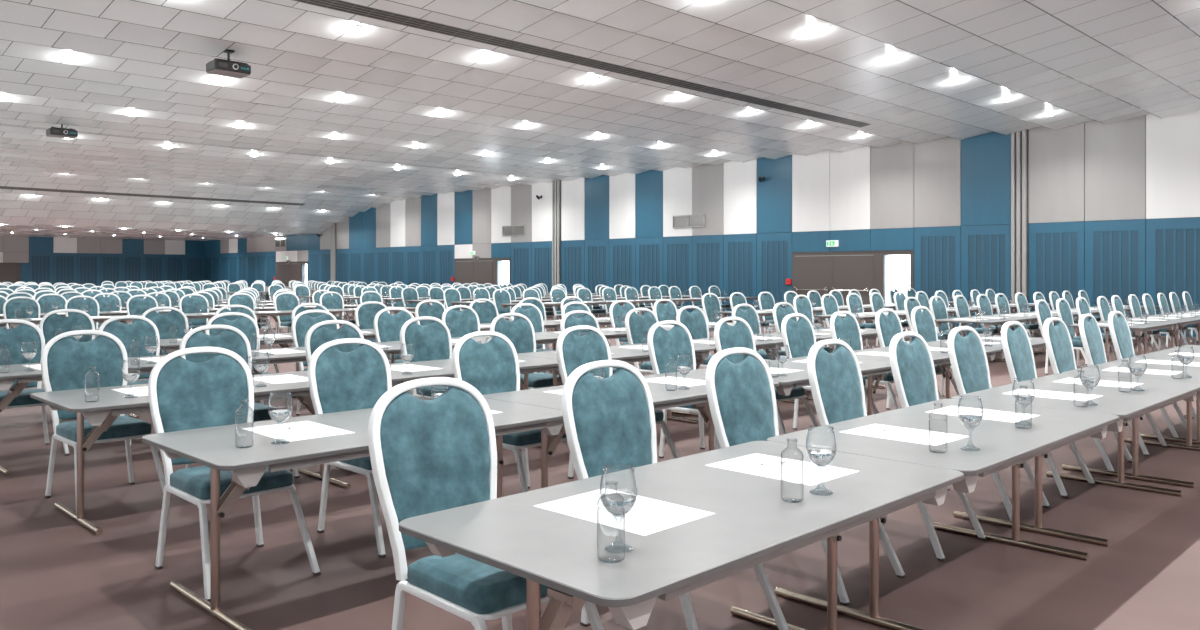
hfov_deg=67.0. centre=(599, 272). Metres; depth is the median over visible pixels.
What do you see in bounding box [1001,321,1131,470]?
banquet chair
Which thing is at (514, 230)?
air vent
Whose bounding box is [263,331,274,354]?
stemmed glass
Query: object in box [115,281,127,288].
banquet chair
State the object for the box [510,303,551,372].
banquet chair
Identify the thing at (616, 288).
banquet chair
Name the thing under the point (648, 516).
paper sheet
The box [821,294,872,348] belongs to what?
banquet chair
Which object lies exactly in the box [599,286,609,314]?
banquet chair
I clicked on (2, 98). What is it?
ceiling light
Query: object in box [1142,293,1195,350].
banquet chair
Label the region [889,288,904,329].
banquet chair
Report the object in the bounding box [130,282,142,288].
banquet chair
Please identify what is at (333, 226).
trim
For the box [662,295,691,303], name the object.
folding table
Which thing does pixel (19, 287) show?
banquet chair
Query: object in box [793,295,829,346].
banquet chair
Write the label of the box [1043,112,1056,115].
ceiling light
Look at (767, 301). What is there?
banquet chair
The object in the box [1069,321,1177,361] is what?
folding table
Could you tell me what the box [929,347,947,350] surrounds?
paper sheet
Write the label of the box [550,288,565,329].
banquet chair
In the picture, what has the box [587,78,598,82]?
diffuser
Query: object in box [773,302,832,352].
banquet chair
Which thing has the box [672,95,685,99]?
ceiling light
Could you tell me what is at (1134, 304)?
banquet chair
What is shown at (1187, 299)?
banquet chair
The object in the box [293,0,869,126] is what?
ceiling track
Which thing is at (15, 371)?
folding table
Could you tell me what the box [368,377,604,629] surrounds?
banquet chair
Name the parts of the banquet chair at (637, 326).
backrest, rail, seat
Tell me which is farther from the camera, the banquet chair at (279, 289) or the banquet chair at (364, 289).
the banquet chair at (364, 289)
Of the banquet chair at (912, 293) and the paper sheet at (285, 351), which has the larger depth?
the banquet chair at (912, 293)
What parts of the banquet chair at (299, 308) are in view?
backrest, frame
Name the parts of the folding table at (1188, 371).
leg, leg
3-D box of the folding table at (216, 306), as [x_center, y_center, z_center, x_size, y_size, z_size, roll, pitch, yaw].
[-8.900,1.110,20.336,1.888,0.740,0.962,0,0,-45]
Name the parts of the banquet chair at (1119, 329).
frame, backrest, leg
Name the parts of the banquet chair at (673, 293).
frame, backrest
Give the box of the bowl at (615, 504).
[600,466,637,516]
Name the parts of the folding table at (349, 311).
apron rail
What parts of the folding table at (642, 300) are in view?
apron rail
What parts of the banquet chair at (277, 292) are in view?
frame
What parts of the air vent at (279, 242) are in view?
louvre pane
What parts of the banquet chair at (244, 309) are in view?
frame, backrest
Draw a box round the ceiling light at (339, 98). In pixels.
[333,96,347,100]
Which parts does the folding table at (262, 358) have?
apron rail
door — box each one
[0,263,20,283]
[276,262,307,285]
[454,258,510,286]
[792,250,913,322]
[888,255,909,321]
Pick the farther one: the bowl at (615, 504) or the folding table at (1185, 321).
the folding table at (1185, 321)
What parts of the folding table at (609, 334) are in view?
apron rail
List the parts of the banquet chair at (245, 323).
frame, backrest, leg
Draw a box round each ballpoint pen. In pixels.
[288,424,306,428]
[760,461,785,464]
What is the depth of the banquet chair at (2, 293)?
20.22 m
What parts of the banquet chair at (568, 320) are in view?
frame, backrest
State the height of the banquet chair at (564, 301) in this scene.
1.085 m
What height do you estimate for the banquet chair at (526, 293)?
1.085 m
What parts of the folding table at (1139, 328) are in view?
leg, leg, apron rail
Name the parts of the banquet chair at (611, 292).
frame, backrest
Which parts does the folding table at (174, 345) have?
apron rail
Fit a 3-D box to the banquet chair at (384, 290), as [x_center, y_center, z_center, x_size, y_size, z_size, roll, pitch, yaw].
[-6.650,0.937,29.195,0.547,1.087,0.851,0,0,-44]
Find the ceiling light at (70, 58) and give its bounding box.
[59,55,78,61]
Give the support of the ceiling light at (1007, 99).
attached to the ceiling
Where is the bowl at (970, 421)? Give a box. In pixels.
[957,396,982,428]
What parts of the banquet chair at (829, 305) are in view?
frame, backrest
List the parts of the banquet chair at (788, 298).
frame, backrest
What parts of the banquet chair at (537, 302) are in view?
frame, backrest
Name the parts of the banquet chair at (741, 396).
frame, backrest, leg, leg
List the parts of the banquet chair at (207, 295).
backrest, frame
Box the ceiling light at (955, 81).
[947,79,963,83]
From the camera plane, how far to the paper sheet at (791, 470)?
3.40 m
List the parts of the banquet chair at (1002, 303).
frame, backrest, seat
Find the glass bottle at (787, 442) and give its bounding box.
[781,442,803,502]
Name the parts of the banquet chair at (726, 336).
frame, backrest, leg, seat, seat frame, leg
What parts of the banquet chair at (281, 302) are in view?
seat, backrest, frame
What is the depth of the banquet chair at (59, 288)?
26.48 m
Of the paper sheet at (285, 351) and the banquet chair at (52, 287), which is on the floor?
the banquet chair at (52, 287)
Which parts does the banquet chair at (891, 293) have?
frame, backrest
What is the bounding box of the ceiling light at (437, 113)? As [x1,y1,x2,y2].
[435,112,447,115]
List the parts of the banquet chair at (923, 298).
frame, backrest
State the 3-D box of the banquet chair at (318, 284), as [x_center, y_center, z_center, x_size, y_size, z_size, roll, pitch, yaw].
[-11.473,0.937,38.086,0.547,1.087,0.851,0,0,-44]
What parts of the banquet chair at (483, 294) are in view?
frame, backrest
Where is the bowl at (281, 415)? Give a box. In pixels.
[268,391,292,422]
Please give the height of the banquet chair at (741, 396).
1.085 m
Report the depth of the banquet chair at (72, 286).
31.78 m
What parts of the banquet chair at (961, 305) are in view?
frame, backrest, seat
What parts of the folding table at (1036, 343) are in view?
apron rail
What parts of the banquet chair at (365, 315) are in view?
frame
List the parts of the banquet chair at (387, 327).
backrest, frame, seat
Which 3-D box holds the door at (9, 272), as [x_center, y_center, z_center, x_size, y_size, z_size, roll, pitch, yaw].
[-35.790,0.440,52.699,3.620,2.080,0.050,0,0,-45]
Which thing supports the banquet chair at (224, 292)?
on the floor
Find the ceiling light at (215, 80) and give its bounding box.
[211,78,227,82]
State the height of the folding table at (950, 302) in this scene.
0.740 m
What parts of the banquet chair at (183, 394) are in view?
leg, rail, frame, backrest, leg, seat, seat frame, leg, leg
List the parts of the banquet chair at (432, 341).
rail, backrest, seat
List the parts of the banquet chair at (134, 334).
frame, backrest, seat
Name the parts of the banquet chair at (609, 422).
leg, frame, backrest, leg, leg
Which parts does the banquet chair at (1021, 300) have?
frame, backrest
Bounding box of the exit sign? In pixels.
[826,240,838,246]
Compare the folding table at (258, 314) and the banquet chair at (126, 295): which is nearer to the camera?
the folding table at (258, 314)
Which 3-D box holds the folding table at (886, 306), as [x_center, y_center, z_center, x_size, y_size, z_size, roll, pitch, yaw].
[5.881,1.110,20.212,1.888,0.740,0.962,0,0,-45]
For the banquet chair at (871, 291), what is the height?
1.085 m
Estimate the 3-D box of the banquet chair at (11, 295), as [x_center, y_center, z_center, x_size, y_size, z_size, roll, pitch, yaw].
[-11.680,0.937,18.386,0.547,1.087,0.851,0,0,-44]
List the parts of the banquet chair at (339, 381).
leg, rail, frame, backrest, seat frame, seat, leg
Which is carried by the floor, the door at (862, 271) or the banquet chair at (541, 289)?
the banquet chair at (541, 289)
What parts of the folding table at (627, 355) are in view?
leg, apron rail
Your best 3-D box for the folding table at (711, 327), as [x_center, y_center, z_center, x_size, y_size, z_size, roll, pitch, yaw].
[1.336,1.110,12.749,1.888,0.740,0.962,0,0,-45]
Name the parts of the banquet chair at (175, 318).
backrest, frame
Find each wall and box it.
[0,236,203,288]
[204,110,1199,336]
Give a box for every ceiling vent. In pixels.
[0,186,304,205]
[6,124,498,173]
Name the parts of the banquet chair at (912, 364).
frame, backrest, leg, leg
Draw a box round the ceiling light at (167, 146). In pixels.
[162,145,172,148]
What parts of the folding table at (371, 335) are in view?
apron rail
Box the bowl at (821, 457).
[806,426,836,466]
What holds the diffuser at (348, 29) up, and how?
attached to the ceiling light at (350, 28)
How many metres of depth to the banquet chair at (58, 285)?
33.23 m
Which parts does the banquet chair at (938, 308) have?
frame, backrest, seat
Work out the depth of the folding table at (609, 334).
11.06 m
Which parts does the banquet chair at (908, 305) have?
frame, backrest, seat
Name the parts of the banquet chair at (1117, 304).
frame, backrest, seat, leg, leg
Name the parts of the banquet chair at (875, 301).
frame, backrest, seat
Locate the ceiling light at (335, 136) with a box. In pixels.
[329,135,340,138]
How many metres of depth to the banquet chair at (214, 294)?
21.41 m
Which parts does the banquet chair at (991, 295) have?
backrest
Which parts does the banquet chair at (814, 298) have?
frame, backrest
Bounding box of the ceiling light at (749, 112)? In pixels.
[744,111,756,114]
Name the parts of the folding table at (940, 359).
leg, leg, apron rail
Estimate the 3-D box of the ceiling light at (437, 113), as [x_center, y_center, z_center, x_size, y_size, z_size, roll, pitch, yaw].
[-3.664,-3.682,20.936,0.296,0.094,0.298,0,0,39]
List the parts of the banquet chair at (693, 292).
frame, backrest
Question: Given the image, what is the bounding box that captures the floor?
[0,300,1199,629]
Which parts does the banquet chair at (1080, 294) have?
frame, backrest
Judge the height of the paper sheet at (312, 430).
0.001 m
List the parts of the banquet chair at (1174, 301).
frame, backrest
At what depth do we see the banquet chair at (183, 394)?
4.68 m
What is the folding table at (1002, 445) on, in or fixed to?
on the floor
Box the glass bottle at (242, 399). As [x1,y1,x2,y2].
[235,399,253,447]
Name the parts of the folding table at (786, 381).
apron rail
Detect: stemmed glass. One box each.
[21,342,36,371]
[121,359,139,397]
[144,336,157,363]
[183,322,192,333]
[253,354,269,386]
[260,318,269,337]
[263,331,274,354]
[268,391,292,444]
[400,344,413,372]
[431,386,442,398]
[600,466,637,552]
[676,354,691,389]
[765,320,774,339]
[775,345,789,375]
[806,426,836,494]
[814,317,822,329]
[957,396,982,450]
[982,324,992,345]
[1012,379,1034,425]
[1080,365,1099,405]
[1128,355,1146,390]
[1177,346,1193,377]
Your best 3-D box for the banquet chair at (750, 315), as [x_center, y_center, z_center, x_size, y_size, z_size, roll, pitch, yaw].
[2.125,0.938,11.365,0.550,1.085,0.854,0,0,-45]
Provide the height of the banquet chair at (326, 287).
1.087 m
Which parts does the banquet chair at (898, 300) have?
frame, backrest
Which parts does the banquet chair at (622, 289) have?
backrest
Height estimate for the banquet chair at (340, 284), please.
1.087 m
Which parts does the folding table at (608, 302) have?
apron rail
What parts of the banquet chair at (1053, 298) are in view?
frame, backrest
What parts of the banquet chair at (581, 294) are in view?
backrest, frame, seat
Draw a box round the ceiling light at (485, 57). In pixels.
[478,54,495,60]
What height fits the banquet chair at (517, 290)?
1.087 m
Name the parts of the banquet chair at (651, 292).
backrest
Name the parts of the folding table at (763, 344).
apron rail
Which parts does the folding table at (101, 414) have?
leg, apron rail, leg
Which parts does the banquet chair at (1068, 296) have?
frame, backrest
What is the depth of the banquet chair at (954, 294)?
20.98 m
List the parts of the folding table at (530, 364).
apron rail, leg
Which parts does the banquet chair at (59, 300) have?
frame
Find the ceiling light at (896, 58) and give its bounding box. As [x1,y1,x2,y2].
[883,56,900,62]
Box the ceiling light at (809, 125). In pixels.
[804,124,815,127]
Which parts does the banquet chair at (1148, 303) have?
frame, backrest, leg, leg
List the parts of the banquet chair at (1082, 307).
frame, backrest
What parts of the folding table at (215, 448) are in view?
leg, apron rail, leg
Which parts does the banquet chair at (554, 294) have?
frame, backrest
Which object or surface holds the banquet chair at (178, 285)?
on the floor
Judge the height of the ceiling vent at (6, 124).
0.174 m
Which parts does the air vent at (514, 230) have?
louvre pane, louvre pane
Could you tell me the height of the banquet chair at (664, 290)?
1.085 m
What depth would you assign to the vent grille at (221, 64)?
14.78 m
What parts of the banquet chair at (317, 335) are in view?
backrest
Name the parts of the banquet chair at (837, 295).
frame, backrest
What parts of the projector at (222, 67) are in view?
belly plate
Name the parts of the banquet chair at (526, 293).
backrest, frame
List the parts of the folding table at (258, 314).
apron rail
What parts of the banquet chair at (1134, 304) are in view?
frame, backrest, seat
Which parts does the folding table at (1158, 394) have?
leg, leg, apron rail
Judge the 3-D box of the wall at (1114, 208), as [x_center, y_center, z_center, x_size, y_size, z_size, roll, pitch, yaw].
[-2.401,-1.170,37.167,0.230,5.300,69.200,0,0,-45]
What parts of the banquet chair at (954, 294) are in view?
frame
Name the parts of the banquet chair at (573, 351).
leg, frame, backrest, seat, leg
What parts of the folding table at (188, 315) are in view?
apron rail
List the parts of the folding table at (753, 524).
leg, apron rail, leg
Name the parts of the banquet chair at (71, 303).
backrest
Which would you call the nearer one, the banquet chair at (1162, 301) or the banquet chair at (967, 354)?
the banquet chair at (967, 354)
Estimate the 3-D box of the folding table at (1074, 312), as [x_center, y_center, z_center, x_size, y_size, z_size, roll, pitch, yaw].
[8.837,1.110,17.248,1.888,0.740,0.962,0,0,-45]
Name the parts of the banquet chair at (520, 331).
frame, backrest, seat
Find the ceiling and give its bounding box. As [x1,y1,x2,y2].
[0,0,1199,240]
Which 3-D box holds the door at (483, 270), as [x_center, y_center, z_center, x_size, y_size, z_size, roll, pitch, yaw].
[-5.196,0.420,39.813,4.030,2.120,0.309,0,0,41]
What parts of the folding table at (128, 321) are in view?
apron rail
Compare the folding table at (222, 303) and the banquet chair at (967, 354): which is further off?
the folding table at (222, 303)
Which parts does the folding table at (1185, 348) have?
leg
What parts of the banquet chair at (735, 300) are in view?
frame, backrest, seat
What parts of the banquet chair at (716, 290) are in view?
backrest, seat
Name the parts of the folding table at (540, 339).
apron rail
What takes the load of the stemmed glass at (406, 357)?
on the folding table at (530, 364)
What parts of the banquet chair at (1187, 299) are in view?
frame, backrest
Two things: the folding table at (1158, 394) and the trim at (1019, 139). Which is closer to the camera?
the folding table at (1158, 394)
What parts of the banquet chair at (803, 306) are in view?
frame, backrest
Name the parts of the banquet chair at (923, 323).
frame, backrest, leg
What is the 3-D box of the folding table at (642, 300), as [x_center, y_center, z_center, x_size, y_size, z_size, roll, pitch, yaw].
[1.238,1.110,24.655,1.888,0.740,0.962,0,0,-45]
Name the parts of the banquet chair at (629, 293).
frame, backrest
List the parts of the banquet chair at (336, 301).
frame, backrest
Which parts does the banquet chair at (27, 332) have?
backrest, seat, frame, seat frame, leg, leg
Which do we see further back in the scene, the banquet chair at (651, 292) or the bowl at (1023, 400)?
the banquet chair at (651, 292)
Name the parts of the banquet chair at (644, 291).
backrest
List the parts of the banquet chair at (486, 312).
frame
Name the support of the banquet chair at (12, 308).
on the floor
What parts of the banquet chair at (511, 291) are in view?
backrest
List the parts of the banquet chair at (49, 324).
frame, backrest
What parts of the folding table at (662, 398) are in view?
leg, apron rail, leg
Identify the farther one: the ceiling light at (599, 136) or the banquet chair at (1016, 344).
the ceiling light at (599, 136)
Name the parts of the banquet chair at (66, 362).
leg, rail, leg, frame, backrest, seat, seat frame, leg, leg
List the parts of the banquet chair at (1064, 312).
frame, backrest, leg, seat, leg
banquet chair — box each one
[0,284,7,290]
[0,288,13,293]
[0,291,8,297]
[0,295,6,328]
[0,319,69,455]
[3,297,39,328]
[6,292,34,301]
[7,285,24,290]
[14,287,33,291]
[14,289,35,295]
[25,284,38,289]
[33,290,57,299]
[34,287,52,293]
[37,294,66,312]
[38,284,54,290]
[39,309,94,411]
[41,330,170,512]
[55,284,69,288]
[55,286,72,291]
[57,288,77,294]
[60,291,85,299]
[65,296,98,336]
[70,284,84,289]
[75,287,92,292]
[82,289,104,298]
[83,283,96,288]
[90,286,106,292]
[93,293,126,337]
[97,315,159,446]
[98,288,118,323]
[101,281,113,285]
[101,284,115,290]
[107,291,131,322]
[114,287,129,294]
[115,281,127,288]
[123,286,139,292]
[126,295,157,323]
[127,289,146,298]
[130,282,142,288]
[138,288,156,295]
[142,307,188,379]
[143,292,170,306]
[145,282,157,289]
[146,286,163,292]
[148,347,320,601]
[155,290,179,305]
[160,285,174,290]
[163,282,175,290]
[164,289,184,298]
[170,282,181,288]
[175,287,194,296]
[179,294,208,331]
[179,325,299,477]
[181,283,194,287]
[182,286,196,293]
[188,282,200,289]
[189,291,214,325]
[197,290,218,304]
[202,283,216,289]
[203,288,222,301]
[205,312,291,417]
[212,287,226,298]
[214,305,278,372]
[227,283,240,296]
[228,293,272,348]
[234,291,269,333]
[239,289,271,333]
[244,288,272,328]
[251,283,269,300]
[268,284,282,300]
[273,290,291,333]
[274,292,299,346]
[275,289,294,332]
[291,310,339,414]
[292,303,328,370]
[294,285,309,302]
[305,320,363,363]
[308,338,391,557]
[312,290,332,303]
[317,282,326,289]
[319,284,329,292]
[320,292,355,325]
[324,285,345,304]
[327,286,354,320]
[338,282,348,304]
[342,284,354,302]
[348,284,360,304]
[353,285,367,304]
[355,301,389,341]
[360,291,382,306]
[361,286,377,294]
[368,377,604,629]
[373,284,385,293]
[374,307,414,394]
[380,285,402,313]
[389,286,403,313]
[400,316,451,399]
[401,287,418,322]
[415,300,445,325]
[416,286,430,305]
[428,287,445,308]
[441,285,452,306]
[442,305,479,352]
[443,288,462,311]
[452,331,568,492]
[457,286,471,310]
[468,285,479,295]
[469,299,497,323]
[473,287,499,313]
[485,286,498,314]
[489,285,501,291]
[490,313,559,388]
[493,289,510,320]
[500,287,515,318]
[507,286,521,296]
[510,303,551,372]
[513,284,524,294]
[519,297,548,348]
[523,288,554,319]
[528,287,556,319]
[532,285,559,319]
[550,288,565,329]
[553,286,566,317]
[556,325,679,478]
[560,310,616,373]
[561,296,610,345]
[561,302,590,317]
[562,360,788,629]
[574,286,602,316]
[577,288,611,327]
[595,285,609,316]
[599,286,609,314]
[602,287,616,326]
[609,300,649,374]
[614,284,624,304]
[620,285,644,307]
[624,287,651,314]
[625,308,658,373]
[640,285,650,312]
[647,320,719,457]
[648,286,661,310]
[653,299,677,321]
[658,285,668,303]
[669,286,693,310]
[676,306,713,367]
[689,286,703,311]
[702,293,721,337]
[705,347,905,605]
[708,286,730,321]
[714,317,818,434]
[730,292,771,332]
[732,304,810,391]
[758,292,774,332]
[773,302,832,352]
[781,313,878,429]
[784,291,822,326]
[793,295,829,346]
[807,290,842,326]
[807,339,985,560]
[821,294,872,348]
[829,290,865,322]
[830,311,898,412]
[846,293,875,347]
[848,289,874,322]
[869,289,908,330]
[870,292,909,346]
[875,308,958,408]
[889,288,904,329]
[889,331,1050,520]
[894,292,911,338]
[904,297,948,340]
[906,288,915,301]
[911,306,992,395]
[916,291,955,330]
[929,296,977,336]
[935,290,974,332]
[947,326,1095,497]
[952,290,982,327]
[954,295,1000,335]
[970,289,1000,325]
[977,294,1012,335]
[986,289,997,313]
[995,293,1041,350]
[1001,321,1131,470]
[1015,292,1055,336]
[1033,292,1079,337]
[1035,299,1088,373]
[1043,317,1167,455]
[1049,291,1076,323]
[1056,298,1117,366]
[1062,291,1104,332]
[1076,297,1136,364]
[1078,290,1100,318]
[1079,314,1192,437]
[1097,296,1155,358]
[1108,311,1195,421]
[1111,295,1167,350]
[1128,294,1182,353]
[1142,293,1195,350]
[1157,293,1197,347]
[1169,292,1185,344]
[1182,291,1197,342]
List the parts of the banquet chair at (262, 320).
frame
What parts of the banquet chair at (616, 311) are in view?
frame, backrest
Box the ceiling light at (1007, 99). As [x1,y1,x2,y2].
[999,97,1013,101]
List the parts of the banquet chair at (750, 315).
backrest, frame, seat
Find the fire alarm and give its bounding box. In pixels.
[786,279,790,284]
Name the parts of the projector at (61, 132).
belly plate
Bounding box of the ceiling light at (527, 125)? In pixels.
[520,124,531,127]
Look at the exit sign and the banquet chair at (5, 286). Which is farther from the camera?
the banquet chair at (5, 286)
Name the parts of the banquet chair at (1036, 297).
frame, backrest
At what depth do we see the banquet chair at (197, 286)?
38.66 m
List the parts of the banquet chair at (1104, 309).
frame, backrest, seat, leg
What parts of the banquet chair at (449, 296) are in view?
backrest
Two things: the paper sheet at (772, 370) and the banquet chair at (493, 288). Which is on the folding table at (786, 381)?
the paper sheet at (772, 370)
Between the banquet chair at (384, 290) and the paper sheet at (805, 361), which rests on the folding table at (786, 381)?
the paper sheet at (805, 361)
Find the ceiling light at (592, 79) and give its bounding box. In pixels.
[585,77,600,82]
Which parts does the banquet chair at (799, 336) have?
leg, frame, backrest, leg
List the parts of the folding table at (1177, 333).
leg, leg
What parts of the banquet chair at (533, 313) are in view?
frame, backrest, seat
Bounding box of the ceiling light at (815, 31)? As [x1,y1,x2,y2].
[803,28,821,35]
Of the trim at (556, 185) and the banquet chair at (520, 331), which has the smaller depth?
the banquet chair at (520, 331)
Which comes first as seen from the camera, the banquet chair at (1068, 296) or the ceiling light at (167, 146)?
the banquet chair at (1068, 296)
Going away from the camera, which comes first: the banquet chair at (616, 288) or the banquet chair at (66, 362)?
the banquet chair at (66, 362)
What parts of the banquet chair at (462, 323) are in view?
frame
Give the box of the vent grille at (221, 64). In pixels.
[219,62,227,66]
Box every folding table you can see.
[0,312,65,318]
[0,316,133,328]
[0,355,165,475]
[30,371,350,534]
[99,309,179,323]
[122,313,214,318]
[129,413,138,418]
[142,398,563,629]
[159,333,298,370]
[171,305,223,308]
[203,307,278,333]
[219,302,282,329]
[251,342,401,374]
[254,310,343,321]
[256,303,273,306]
[260,291,267,300]
[298,295,353,317]
[305,305,357,316]
[327,307,415,326]
[343,296,389,305]
[360,329,375,338]
[382,297,428,321]
[388,335,558,399]
[389,355,559,447]
[399,441,963,629]
[404,299,473,308]
[449,301,519,309]
[480,322,560,373]
[483,372,778,487]
[499,302,560,330]
[511,299,574,301]
[516,297,572,319]
[517,343,714,441]
[535,327,668,374]
[543,317,639,370]
[567,295,619,317]
[583,300,633,327]
[592,298,624,300]
[610,299,679,304]
[617,296,668,305]
[660,335,818,416]
[661,322,760,331]
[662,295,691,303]
[662,298,722,305]
[689,356,892,395]
[718,309,772,318]
[722,297,757,301]
[755,328,885,399]
[767,399,1119,629]
[812,307,847,314]
[813,312,906,322]
[838,305,895,309]
[854,345,1000,415]
[876,310,955,320]
[922,307,995,332]
[926,335,1045,358]
[935,316,1034,361]
[948,301,970,329]
[951,373,1199,545]
[976,305,1029,327]
[985,313,1073,358]
[992,303,1050,335]
[1022,310,1099,351]
[1062,357,1199,487]
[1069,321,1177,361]
[1071,307,1131,342]
[1095,305,1158,338]
[1126,316,1199,353]
[1136,345,1199,443]
[1150,313,1199,346]
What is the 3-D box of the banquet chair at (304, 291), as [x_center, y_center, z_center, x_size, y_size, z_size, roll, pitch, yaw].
[-9.465,0.937,29.308,0.851,1.087,0.547,0,0,44]
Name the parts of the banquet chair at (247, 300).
frame, backrest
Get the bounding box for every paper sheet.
[22,364,40,369]
[111,386,147,396]
[136,357,161,361]
[243,421,354,441]
[252,374,307,383]
[256,349,304,353]
[260,334,291,337]
[390,364,441,371]
[534,488,715,535]
[544,389,562,394]
[601,328,625,330]
[622,345,647,349]
[645,376,704,385]
[693,340,714,343]
[705,453,858,485]
[754,336,781,339]
[768,367,803,373]
[792,359,862,362]
[841,424,969,445]
[855,351,888,355]
[926,406,1039,422]
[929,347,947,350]
[946,342,998,344]
[954,319,984,319]
[973,317,1001,318]
[982,337,1000,338]
[1003,389,1101,400]
[1053,378,1143,387]
[1101,367,1181,374]
[1131,319,1165,320]
[1136,360,1199,365]
[1168,352,1199,355]
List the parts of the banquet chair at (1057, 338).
frame, backrest, leg, leg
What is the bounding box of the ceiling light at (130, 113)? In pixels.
[124,111,138,115]
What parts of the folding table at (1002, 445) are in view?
leg, leg, apron rail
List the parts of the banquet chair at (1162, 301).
frame, backrest, seat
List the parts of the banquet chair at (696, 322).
backrest, seat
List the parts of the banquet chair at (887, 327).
leg, frame, backrest, seat, leg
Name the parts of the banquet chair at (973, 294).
frame, backrest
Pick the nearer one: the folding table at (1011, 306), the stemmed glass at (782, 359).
the stemmed glass at (782, 359)
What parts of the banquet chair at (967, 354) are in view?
frame, backrest, leg, leg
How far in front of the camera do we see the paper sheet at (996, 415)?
4.76 m
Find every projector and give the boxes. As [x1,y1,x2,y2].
[46,124,77,138]
[206,49,250,77]
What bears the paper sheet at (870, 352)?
on the folding table at (940, 359)
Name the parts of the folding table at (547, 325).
apron rail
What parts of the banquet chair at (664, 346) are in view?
leg, frame, backrest, rail, seat, leg, leg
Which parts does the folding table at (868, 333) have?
apron rail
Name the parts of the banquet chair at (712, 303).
frame, backrest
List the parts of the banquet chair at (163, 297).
backrest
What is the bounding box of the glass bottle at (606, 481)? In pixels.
[597,481,624,562]
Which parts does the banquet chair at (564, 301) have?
backrest, frame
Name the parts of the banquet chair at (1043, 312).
frame, backrest, leg, seat, leg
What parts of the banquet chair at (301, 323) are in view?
leg, frame, backrest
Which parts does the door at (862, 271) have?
rail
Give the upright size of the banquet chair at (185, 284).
1.087 m
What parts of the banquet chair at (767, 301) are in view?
backrest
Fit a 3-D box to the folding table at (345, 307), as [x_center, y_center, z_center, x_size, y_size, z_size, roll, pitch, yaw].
[-6.113,1.110,20.219,1.888,0.740,0.962,0,0,-45]
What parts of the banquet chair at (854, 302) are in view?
frame, backrest, seat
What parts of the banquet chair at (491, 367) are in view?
frame, backrest, rail, leg, leg, seat, seat frame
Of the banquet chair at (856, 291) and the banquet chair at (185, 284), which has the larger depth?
the banquet chair at (185, 284)
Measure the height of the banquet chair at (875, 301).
1.085 m
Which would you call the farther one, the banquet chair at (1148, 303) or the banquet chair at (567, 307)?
the banquet chair at (1148, 303)
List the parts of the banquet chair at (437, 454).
leg, frame, backrest, rail, seat frame, seat, leg, leg, leg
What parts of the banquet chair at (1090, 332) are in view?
frame, backrest, leg, leg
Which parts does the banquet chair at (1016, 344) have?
frame, backrest, leg, leg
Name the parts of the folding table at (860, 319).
apron rail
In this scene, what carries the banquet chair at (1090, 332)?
on the floor
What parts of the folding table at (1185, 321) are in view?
leg, leg, apron rail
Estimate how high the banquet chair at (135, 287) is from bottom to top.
1.087 m
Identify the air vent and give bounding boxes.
[275,239,285,246]
[502,225,524,235]
[673,214,704,227]
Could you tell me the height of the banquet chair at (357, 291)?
1.087 m
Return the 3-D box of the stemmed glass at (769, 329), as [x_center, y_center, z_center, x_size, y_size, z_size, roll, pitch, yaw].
[1.867,0.629,9.957,0.102,0.222,0.102,0,0,-7]
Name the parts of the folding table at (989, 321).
apron rail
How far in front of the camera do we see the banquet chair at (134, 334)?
8.44 m
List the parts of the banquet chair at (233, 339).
frame, backrest, seat, leg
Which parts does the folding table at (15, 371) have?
apron rail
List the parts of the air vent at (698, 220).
louvre pane, louvre pane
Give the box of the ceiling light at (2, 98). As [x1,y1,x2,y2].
[0,96,8,100]
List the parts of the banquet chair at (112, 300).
backrest, frame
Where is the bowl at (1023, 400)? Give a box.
[1012,379,1034,406]
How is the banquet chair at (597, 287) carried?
on the floor
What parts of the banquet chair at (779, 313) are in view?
frame, backrest, seat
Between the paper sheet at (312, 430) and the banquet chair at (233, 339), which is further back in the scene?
the banquet chair at (233, 339)
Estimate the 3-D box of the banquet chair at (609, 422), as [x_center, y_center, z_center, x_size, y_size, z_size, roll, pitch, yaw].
[0.289,0.938,3.818,0.550,1.085,0.854,0,0,-44]
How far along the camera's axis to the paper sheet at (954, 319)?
14.36 m
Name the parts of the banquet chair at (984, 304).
backrest, frame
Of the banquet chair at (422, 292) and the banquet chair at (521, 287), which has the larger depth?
the banquet chair at (521, 287)
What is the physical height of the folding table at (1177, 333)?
0.740 m
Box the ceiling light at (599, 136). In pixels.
[593,135,603,138]
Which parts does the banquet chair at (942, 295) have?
backrest, frame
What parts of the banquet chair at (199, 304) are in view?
backrest, seat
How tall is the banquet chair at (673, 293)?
1.085 m
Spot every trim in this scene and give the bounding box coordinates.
[305,264,306,284]
[330,223,335,280]
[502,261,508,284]
[552,180,560,286]
[1011,129,1028,323]
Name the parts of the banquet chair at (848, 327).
frame, backrest, seat, leg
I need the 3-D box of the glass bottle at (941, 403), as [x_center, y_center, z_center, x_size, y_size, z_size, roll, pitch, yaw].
[1.395,0.639,3.740,0.073,0.200,0.073,0,0,-45]
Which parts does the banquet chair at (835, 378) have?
frame, backrest, leg, leg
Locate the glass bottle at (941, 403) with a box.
[929,403,947,452]
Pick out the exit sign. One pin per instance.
(830, 243)
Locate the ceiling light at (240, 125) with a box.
[235,124,247,127]
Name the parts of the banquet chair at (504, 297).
backrest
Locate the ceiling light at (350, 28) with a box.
[343,25,363,32]
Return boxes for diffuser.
[62,56,76,60]
[213,79,224,82]
[335,97,345,100]
[346,27,360,32]
[481,55,493,60]
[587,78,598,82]
[805,30,819,35]
[886,58,898,62]
[950,80,961,83]
[1001,98,1012,101]
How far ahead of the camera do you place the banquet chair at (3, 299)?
16.66 m
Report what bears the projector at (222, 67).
attached to the ceiling

